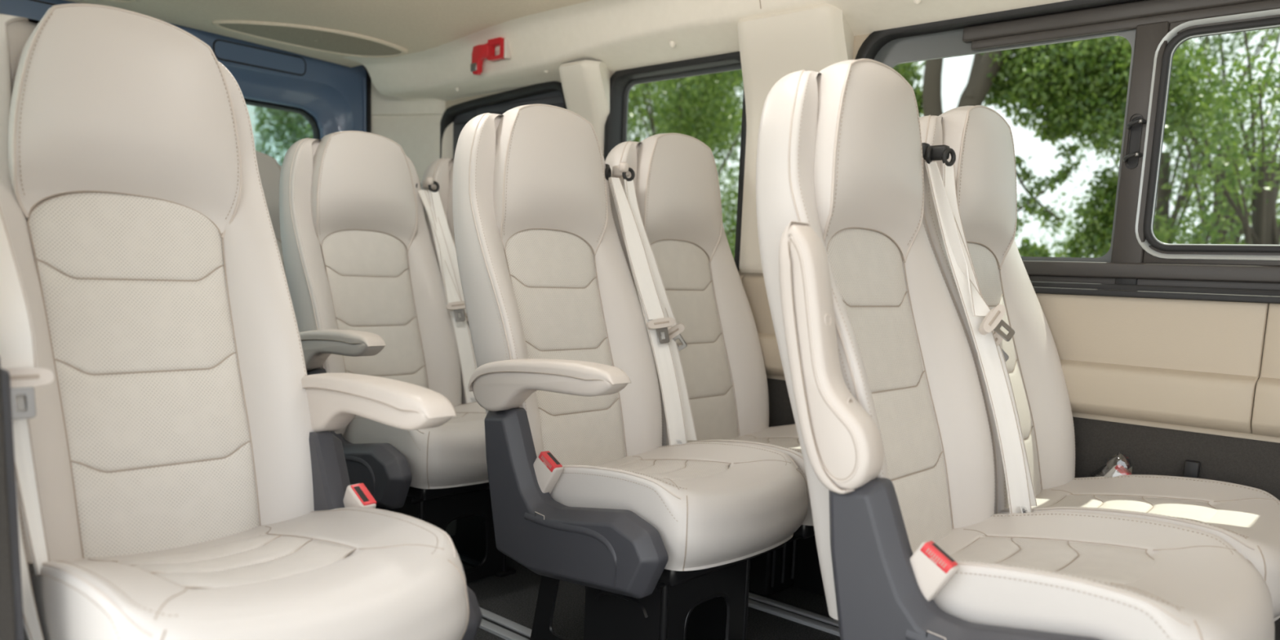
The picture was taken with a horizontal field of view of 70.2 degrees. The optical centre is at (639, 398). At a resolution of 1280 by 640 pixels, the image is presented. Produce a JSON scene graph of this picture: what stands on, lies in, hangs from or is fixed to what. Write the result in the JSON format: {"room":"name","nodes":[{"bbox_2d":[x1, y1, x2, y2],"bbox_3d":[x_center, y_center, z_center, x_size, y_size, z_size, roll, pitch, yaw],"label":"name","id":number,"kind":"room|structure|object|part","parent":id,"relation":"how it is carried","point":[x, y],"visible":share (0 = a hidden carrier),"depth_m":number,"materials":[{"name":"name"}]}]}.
{"room":"vehicle interior","nodes":[
{"label":"vehicle interior","id":0,"kind":"room"},
{"bbox_2d":[0,365,16,639],"bbox_3d":[-1.624,0.183,1.823,2.330,0.750,0.064,9,10,41],"label":"wall","id":1,"kind":"structure","parent":0,"point":[7,624],"depth_m":1.06,"materials":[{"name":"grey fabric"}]},
{"bbox_2d":[0,368,24,639],"bbox_3d":[-0.833,0.314,1.176,0.230,0.730,0.015,9,10,41],"label":"trim","id":2,"kind":"structure","parent":1,"relation":"attached to","point":[5,375],"depth_m":1.07,"materials":[{"name":"grey plastic"}]},
{"bbox_2d":[65,0,591,67],"bbox_3d":[0.051,-0.997,1.411,4.820,0.060,1.750,9,10,41],"label":"ceiling","id":3,"kind":"structure","parent":0,"point":[413,25],"depth_m":2.97,"materials":[{"name":"fabric"}]},
{"bbox_2d":[211,20,408,57],"bbox_3d":[-1.147,-1.270,3.215,0.371,0.027,0.595,9,10,41],"label":"ceiling vent","id":4,"kind":"object","parent":3,"relation":"in","point":[312,37],"visible":1,"depth_m":3.20,"materials":[{"name":"plastic"}]},
{"bbox_2d":[24,520,840,639],"bbox_3d":[0.048,0.651,1.846,5.000,0.050,2.100,9,10,41],"label":"floor","id":5,"kind":"structure","parent":0,"point":[513,597],"depth_m":2.39,"materials":[{"name":"black carpet"}]},
{"bbox_2d":[0,3,482,639],"bbox_3d":[-0.641,0.033,1.350,0.790,1.251,0.568,9,10,41],"label":"passenger seat","id":6,"kind":"object","parent":5,"relation":"on","point":[181,472],"visible":0.94,"depth_m":1.42,"materials":[{"name":"grey leather"}]},
{"bbox_3d":[-0.811,-0.136,1.488,0.315,0.902,0.475,9,10,41],"label":"backrest","id":7,"kind":"part","parent":6,"relation":"part of","materials":[{"name":"grey leather"}]},
{"bbox_2d":[23,506,469,639],"bbox_3d":[-0.570,0.276,1.313,0.577,0.176,0.461,9,10,41],"label":"seat cushion","id":8,"kind":"object","parent":6,"relation":"on","point":[96,573],"depth_m":1.23,"materials":[{"name":"grey leather"}]},
{"bbox_3d":[-0.456,0.023,1.518,0.415,0.110,0.057,9,10,41],"label":"armrest","id":9,"kind":"part","parent":6,"relation":"part of","materials":[{"name":"beige leather"}]},
{"bbox_2d":[255,151,287,280],"bbox_3d":[-1.236,-0.244,3.155,0.791,1.246,0.475,9,10,41],"label":"passenger seat","id":10,"kind":"object","parent":5,"relation":"on","point":[269,171],"visible":0.02,"depth_m":3.32,"materials":[{"name":"grey leather"}]},
{"bbox_2d":[279,130,515,582],"bbox_3d":[-0.657,-0.141,2.601,0.790,1.252,0.575,9,10,41],"label":"passenger seat","id":11,"kind":"object","parent":5,"relation":"on","point":[370,295],"visible":0.61,"depth_m":2.66,"materials":[{"name":"grey leather"}]},
{"bbox_3d":[-0.808,-0.120,2.398,0.412,0.123,0.057,9,10,41],"label":"armrest","id":12,"kind":"part","parent":11,"relation":"part of","materials":[{"name":"beige leather"}]},
{"bbox_3d":[-0.810,-0.312,2.759,0.315,0.902,0.475,9,10,41],"label":"backrest","id":13,"kind":"part","parent":11,"relation":"part of","materials":[{"name":"grey leather"}]},
{"bbox_2d":[342,401,488,488],"bbox_3d":[-0.569,0.101,2.583,0.577,0.176,0.461,9,10,41],"label":"seat cushion","id":14,"kind":"object","parent":11,"relation":"on","point":[451,455],"depth_m":2.32,"materials":[{"name":"grey leather"}]},
{"bbox_2d":[421,157,477,404],"bbox_3d":[-0.327,-0.182,2.967,0.792,1.246,0.500,9,10,41],"label":"passenger seat","id":15,"kind":"object","parent":5,"relation":"on","point":[437,178],"visible":0.11,"depth_m":2.95,"materials":[{"name":"grey leather"}]},
{"bbox_2d":[479,607,532,639],"bbox_3d":[-0.151,0.584,2.049,3.980,0.010,0.072,9,10,41],"label":"rail","id":16,"kind":"object","parent":5,"relation":"on","point":[505,628],"visible":0.02,"depth_m":2.20,"materials":[{"name":"silver metal"}]},
{"bbox_2d":[452,103,808,639],"bbox_3d":[-0.039,-0.040,2.045,0.790,1.252,0.579,9,10,41],"label":"passenger seat","id":17,"kind":"object","parent":5,"relation":"on","point":[662,541],"visible":1,"depth_m":2.03,"materials":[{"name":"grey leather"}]},
{"bbox_3d":[-0.191,-0.018,1.840,0.412,0.123,0.057,9,10,41],"label":"armrest","id":18,"kind":"part","parent":17,"relation":"part of","materials":[{"name":"beige leather"}]},
{"bbox_3d":[-0.193,-0.210,2.201,0.315,0.902,0.475,9,10,41],"label":"backrest","id":19,"kind":"part","parent":17,"relation":"part of","materials":[{"name":"grey leather"}]},
{"bbox_2d":[550,441,808,571],"bbox_3d":[0.048,0.202,2.026,0.577,0.176,0.461,9,10,41],"label":"seat cushion","id":20,"kind":"object","parent":17,"relation":"on","point":[709,504],"depth_m":1.85,"materials":[{"name":"grey leather"}]},
{"bbox_2d":[604,133,825,596],"bbox_3d":[0.291,-0.081,2.412,0.792,1.246,0.500,9,10,41],"label":"passenger seat","id":21,"kind":"object","parent":5,"relation":"on","point":[670,182],"visible":0.56,"depth_m":2.54,"materials":[{"name":"grey leather"}]},
{"bbox_3d":[0.128,-0.247,2.558,0.315,0.902,0.475,9,10,41],"label":"backrest","id":22,"kind":"part","parent":21,"relation":"part of","materials":[{"name":"grey leather"}]},
{"bbox_2d":[687,423,813,525],"bbox_3d":[0.369,0.166,2.383,0.577,0.176,0.461,9,10,41],"label":"seat cushion","id":23,"kind":"object","parent":21,"relation":"on","point":[783,438],"depth_m":2.51,"materials":[{"name":"grey leather"}]},
{"bbox_2d":[748,592,839,636],"bbox_3d":[0.258,0.538,2.503,3.980,0.010,0.072,9,10,41],"label":"rail","id":24,"kind":"object","parent":5,"relation":"on","point":[812,620],"visible":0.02,"depth_m":2.36,"materials":[{"name":"silver metal"}]},
{"bbox_2d":[755,58,1274,639],"bbox_3d":[0.590,0.062,1.493,0.808,1.252,0.604,9,10,41],"label":"passenger seat","id":25,"kind":"object","parent":5,"relation":"on","point":[885,392],"visible":1,"depth_m":1.50,"materials":[{"name":"grey leather"}]},
{"bbox_3d":[0.293,-0.064,1.396,0.175,0.398,0.059,9,10,41],"label":"armrest","id":26,"kind":"part","parent":25,"relation":"part of","materials":[{"name":"beige plastic"}]},
{"bbox_3d":[0.432,-0.109,1.646,0.315,0.902,0.475,9,10,41],"label":"backrest","id":27,"kind":"part","parent":25,"relation":"part of","materials":[{"name":"grey leather"}]},
{"bbox_2d":[912,511,1274,639],"bbox_3d":[0.674,0.304,1.471,0.577,0.176,0.461,9,10,41],"label":"seat cushion","id":28,"kind":"object","parent":25,"relation":"on","point":[1100,576],"depth_m":1.35,"materials":[{"name":"grey leather"}]},
{"bbox_2d":[919,105,1279,621],"bbox_3d":[0.925,0.020,1.866,0.792,1.246,0.495,9,10,41],"label":"passenger seat","id":29,"kind":"object","parent":5,"relation":"on","point":[973,150],"visible":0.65,"depth_m":1.93,"materials":[{"name":"grey leather"}]},
{"bbox_3d":[0.761,-0.146,2.011,0.315,0.902,0.475,9,10,41],"label":"backrest","id":30,"kind":"part","parent":29,"relation":"part of","materials":[{"name":"grey leather"}]},
{"bbox_2d":[1104,463,1131,475],"bbox_3d":[1.071,0.174,2.076,0.110,0.108,0.068,9,10,41],"label":"seat belt buckle","id":31,"kind":"object","parent":29,"relation":"attached to","point":[1117,469],"visible":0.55,"depth_m":2.06,"materials":[{"name":"beige plastic"}]},
{"bbox_2d":[997,474,1279,621],"bbox_3d":[1.002,0.267,1.835,0.577,0.176,0.461,9,10,41],"label":"seat cushion","id":32,"kind":"object","parent":29,"relation":"on","point":[1246,517],"depth_m":1.84,"materials":[{"name":"grey leather"}]},
{"bbox_2d":[445,33,1279,639],"bbox_3d":[0.868,-0.271,2.314,4.620,1.710,0.072,9,10,41],"label":"wall","id":33,"kind":"structure","parent":0,"point":[1100,446],"depth_m":2.04,"materials":[{"name":"plastic"}]},
{"bbox_2d":[470,36,511,75],"bbox_3d":[-0.518,-1.188,3.170,0.181,0.107,0.039,9,10,41],"label":"hammer","id":34,"kind":"object","parent":33,"relation":"attached to","point":[480,53],"visible":1,"depth_m":3.15,"materials":[{"name":"red plastic"}]},
{"bbox_3d":[-0.494,-1.202,3.136,0.082,0.068,0.021,9,10,41],"label":"handle","id":35,"kind":"part","parent":34,"relation":"part of","materials":[{"name":"red plastic"}]},
{"bbox_2d":[440,80,567,159],"bbox_3d":[-0.523,-0.829,3.491,0.774,0.677,0.062,9,10,41],"label":"window","id":36,"kind":"structure","parent":33,"relation":"in","point":[551,93],"depth_m":3.46,"materials":[{"name":"black glass"}]},
{"bbox_2d":[559,59,611,154],"bbox_3d":[-0.194,-0.784,3.111,0.230,0.660,0.202,9,10,41],"label":"trim","id":37,"kind":"structure","parent":33,"relation":"attached to","point":[585,84],"depth_m":3.02,"materials":[{"name":"beige plastic"}]},
{"bbox_2d":[669,40,675,48],"bbox_3d":[0.097,-1.066,2.741,0.020,0.021,0.015,9,10,41],"label":"plug","id":38,"kind":"object","parent":33,"relation":"attached to","point":[672,44],"visible":1,"depth_m":2.74,"materials":[{"name":"white plastic"}]},
{"bbox_2d":[603,51,746,271],"bbox_3d":[0.120,-0.729,2.932,0.595,0.680,0.077,9,10,41],"label":"window","id":39,"kind":"structure","parent":33,"relation":"in","point":[621,82],"depth_m":2.92,"materials":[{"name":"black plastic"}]},
{"bbox_2d":[342,0,1069,101],"bbox_3d":[0.728,-0.997,2.084,4.700,0.159,0.370,9,10,41],"label":"trim","id":40,"kind":"structure","parent":33,"relation":"attached to","point":[620,34],"depth_m":2.84,"materials":[{"name":"beige plastic"}]},
{"bbox_2d":[737,3,853,273],"bbox_3d":[0.410,-0.701,2.566,0.375,0.692,0.214,9,10,41],"label":"trim","id":41,"kind":"structure","parent":33,"relation":"attached to","point":[773,46],"depth_m":2.50,"materials":[{"name":"beige plastic"}]},
{"bbox_2d":[912,0,920,4],"bbox_3d":[0.677,-0.975,2.228,0.020,0.021,0.015,9,10,41],"label":"plug","id":42,"kind":"object","parent":33,"relation":"attached to","point":[915,2],"visible":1,"depth_m":2.23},
{"bbox_2d":[742,275,1268,433],"bbox_3d":[0.794,-0.146,2.322,1.320,0.292,0.062,9,10,41],"label":"trim","id":43,"kind":"structure","parent":33,"relation":"attached to","point":[1187,362],"depth_m":2.01,"materials":[{"name":"beige plastic"}]},
{"bbox_2d":[854,0,1279,304],"bbox_3d":[0.996,-0.587,2.132,1.133,0.685,0.085,9,10,41],"label":"window","id":44,"kind":"structure","parent":33,"relation":"in","point":[1135,261],"depth_m":2.04,"materials":[{"name":"black rubber"}]},
{"bbox_3d":[1.269,-0.549,1.925,0.364,0.509,0.030,9,10,41],"label":"sliding sash","id":45,"kind":"part","parent":44,"relation":"part of","materials":[{"name":"grey"}]},
{"bbox_2d":[1182,459,1200,478],"bbox_3d":[1.201,0.167,1.988,0.028,0.060,0.032,9,10,41],"label":"wall hook","id":46,"kind":"object","parent":33,"relation":"attached to","point":[1192,468],"visible":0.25,"depth_m":1.99,"materials":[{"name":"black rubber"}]},
{"bbox_2d":[1251,303,1279,437],"bbox_3d":[1.915,0.035,1.330,1.694,0.292,0.062,9,10,41],"label":"trim","id":47,"kind":"structure","parent":33,"relation":"attached to","point":[1265,420],"depth_m":1.87,"materials":[{"name":"beige plastic"}]},
{"bbox_3d":[-1.755,-0.531,3.331,0.080,1.740,2.170,9,10,41],"label":"wall","id":48,"kind":"structure","parent":0,"visible":0},
{"bbox_2d":[0,0,76,21],"bbox_3d":[-2.020,-0.462,2.938,0.090,1.650,0.835,9,10,41],"label":"door","id":49,"kind":"structure","parent":48,"relation":"in","point":[36,10],"depth_m":2.85,"materials":[{"name":"blue paint"}]},
{"bbox_3d":[-2.018,-0.461,2.936,0.075,1.650,0.835,9,10,41],"label":"panel","id":50,"kind":"part","parent":49,"relation":"part of","materials":[{"name":"blue paint"}]},
{"bbox_2d":[168,22,366,139],"bbox_3d":[-1.457,-0.525,3.558,0.095,1.650,0.835,9,10,41],"label":"door","id":51,"kind":"structure","parent":48,"relation":"in","point":[331,96],"depth_m":3.55,"materials":[{"name":"blue paint"}]},
{"bbox_3d":[-1.417,-1.273,3.409,0.009,0.072,0.357,9,10,41],"label":"plate","id":52,"kind":"part","parent":51,"relation":"part of","materials":[{"name":"blue paint"}]},
{"bbox_2d":[362,64,371,133],"bbox_3d":[-1.175,-0.552,3.872,0.105,1.680,0.014,9,10,41],"label":"trim","id":53,"kind":"structure","parent":48,"relation":"attached to","point":[368,77],"depth_m":3.74,"materials":[{"name":"black rubber"}]},
{"bbox_2d":[371,80,453,184],"bbox_3d":[-1.011,-0.544,3.822,0.477,1.690,0.044,5,8,19],"label":"trim","id":54,"kind":"structure","parent":48,"relation":"attached to","point":[413,124],"depth_m":3.72,"materials":[{"name":"beige plastic"}]},
{"label":"outside","id":55,"kind":"structure","parent":0,"visible":0},
{"bbox_3d":[-0.622,-0.118,10.676,75.000,0.100,75.000,9,10,41],"label":"ground","id":56,"kind":"structure","parent":55,"visible":0},
{"bbox_2d":[246,104,255,147],"bbox_3d":[-5.396,-2.128,10.689,0.200,3.500,1.750,9,10,41],"label":"wall","id":57,"kind":"structure","parent":56,"relation":"on","point":[251,108],"depth_m":11.08,"materials":[{"name":"white"}]},
{"bbox_2d":[254,106,311,165],"bbox_3d":[-6.272,-3.909,16.787,4.936,5.293,4.812,9,10,41],"label":"tree","id":58,"kind":"object","parent":56,"relation":"on","point":[264,144],"visible":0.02,"depth_m":16.56,"materials":[{"name":"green plant"}]},
{"bbox_2d":[254,106,313,164],"bbox_3d":[-4.499,-3.009,13.297,3.023,4.609,3.392,4,8,15],"label":"tree","id":59,"kind":"object","parent":56,"relation":"on","point":[291,121],"visible":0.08,"depth_m":12.80,"materials":[{"name":"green plant"}]},
{"bbox_2d":[304,83,656,141],"bbox_3d":[-1.828,-2.513,9.848,3.420,4.781,3.778,-4,10,-38],"label":"tree","id":60,"kind":"object","parent":56,"relation":"on","point":[634,139],"visible":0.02,"depth_m":9.37,"materials":[{"name":"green plant"}]},
{"bbox_2d":[626,69,742,257],"bbox_3d":[0.335,-2.459,9.834,3.490,4.849,3.629,9,10,41],"label":"tree","id":61,"kind":"object","parent":56,"relation":"on","point":[704,117],"visible":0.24,"depth_m":8.98,"materials":[{"name":"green plant"}]},
{"bbox_2d":[626,73,743,257],"bbox_3d":[-0.016,-3.708,13.730,5.836,6.224,4.819,-2,9,-25],"label":"tree","id":62,"kind":"object","parent":56,"relation":"on","point":[734,153],"visible":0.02,"depth_m":12.66,"materials":[{"name":"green plant"}]},
{"bbox_2d":[893,35,1221,257],"bbox_3d":[2.692,-1.322,6.456,2.249,3.704,1.034,9,10,41],"label":"tree","id":63,"kind":"object","parent":56,"relation":"on","point":[1081,86],"visible":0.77,"depth_m":6.09,"materials":[{"name":"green plant"}]},
{"bbox_2d":[1014,28,1279,257],"bbox_3d":[6.141,-2.394,9.492,4.259,5.270,3.883,4,8,12],"label":"tree","id":64,"kind":"object","parent":56,"relation":"on","point":[1226,41],"visible":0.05,"depth_m":9.27,"materials":[{"name":"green plant"}]},
{"bbox_2d":[1040,27,1279,257],"bbox_3d":[5.004,-1.865,8.411,2.393,4.430,2.341,6,9,24],"label":"tree","id":65,"kind":"object","parent":56,"relation":"on","point":[1166,158],"visible":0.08,"depth_m":8.36,"materials":[{"name":"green plant"}]},
{"bbox_2d":[1154,31,1279,244],"bbox_3d":[4.097,-1.272,5.841,1.795,3.889,1.574,9,10,41],"label":"tree","id":66,"kind":"object","parent":56,"relation":"on","point":[1264,230],"visible":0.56,"depth_m":5.77,"materials":[{"name":"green plant"}]},
{"bbox_2d":[1156,26,1279,244],"bbox_3d":[4.592,-1.472,7.296,2.526,3.926,2.448,1,8,-8],"label":"tree","id":67,"kind":"object","parent":56,"relation":"on","point":[1272,129],"visible":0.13,"depth_m":7.27,"materials":[{"name":"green plant"}]}
]}

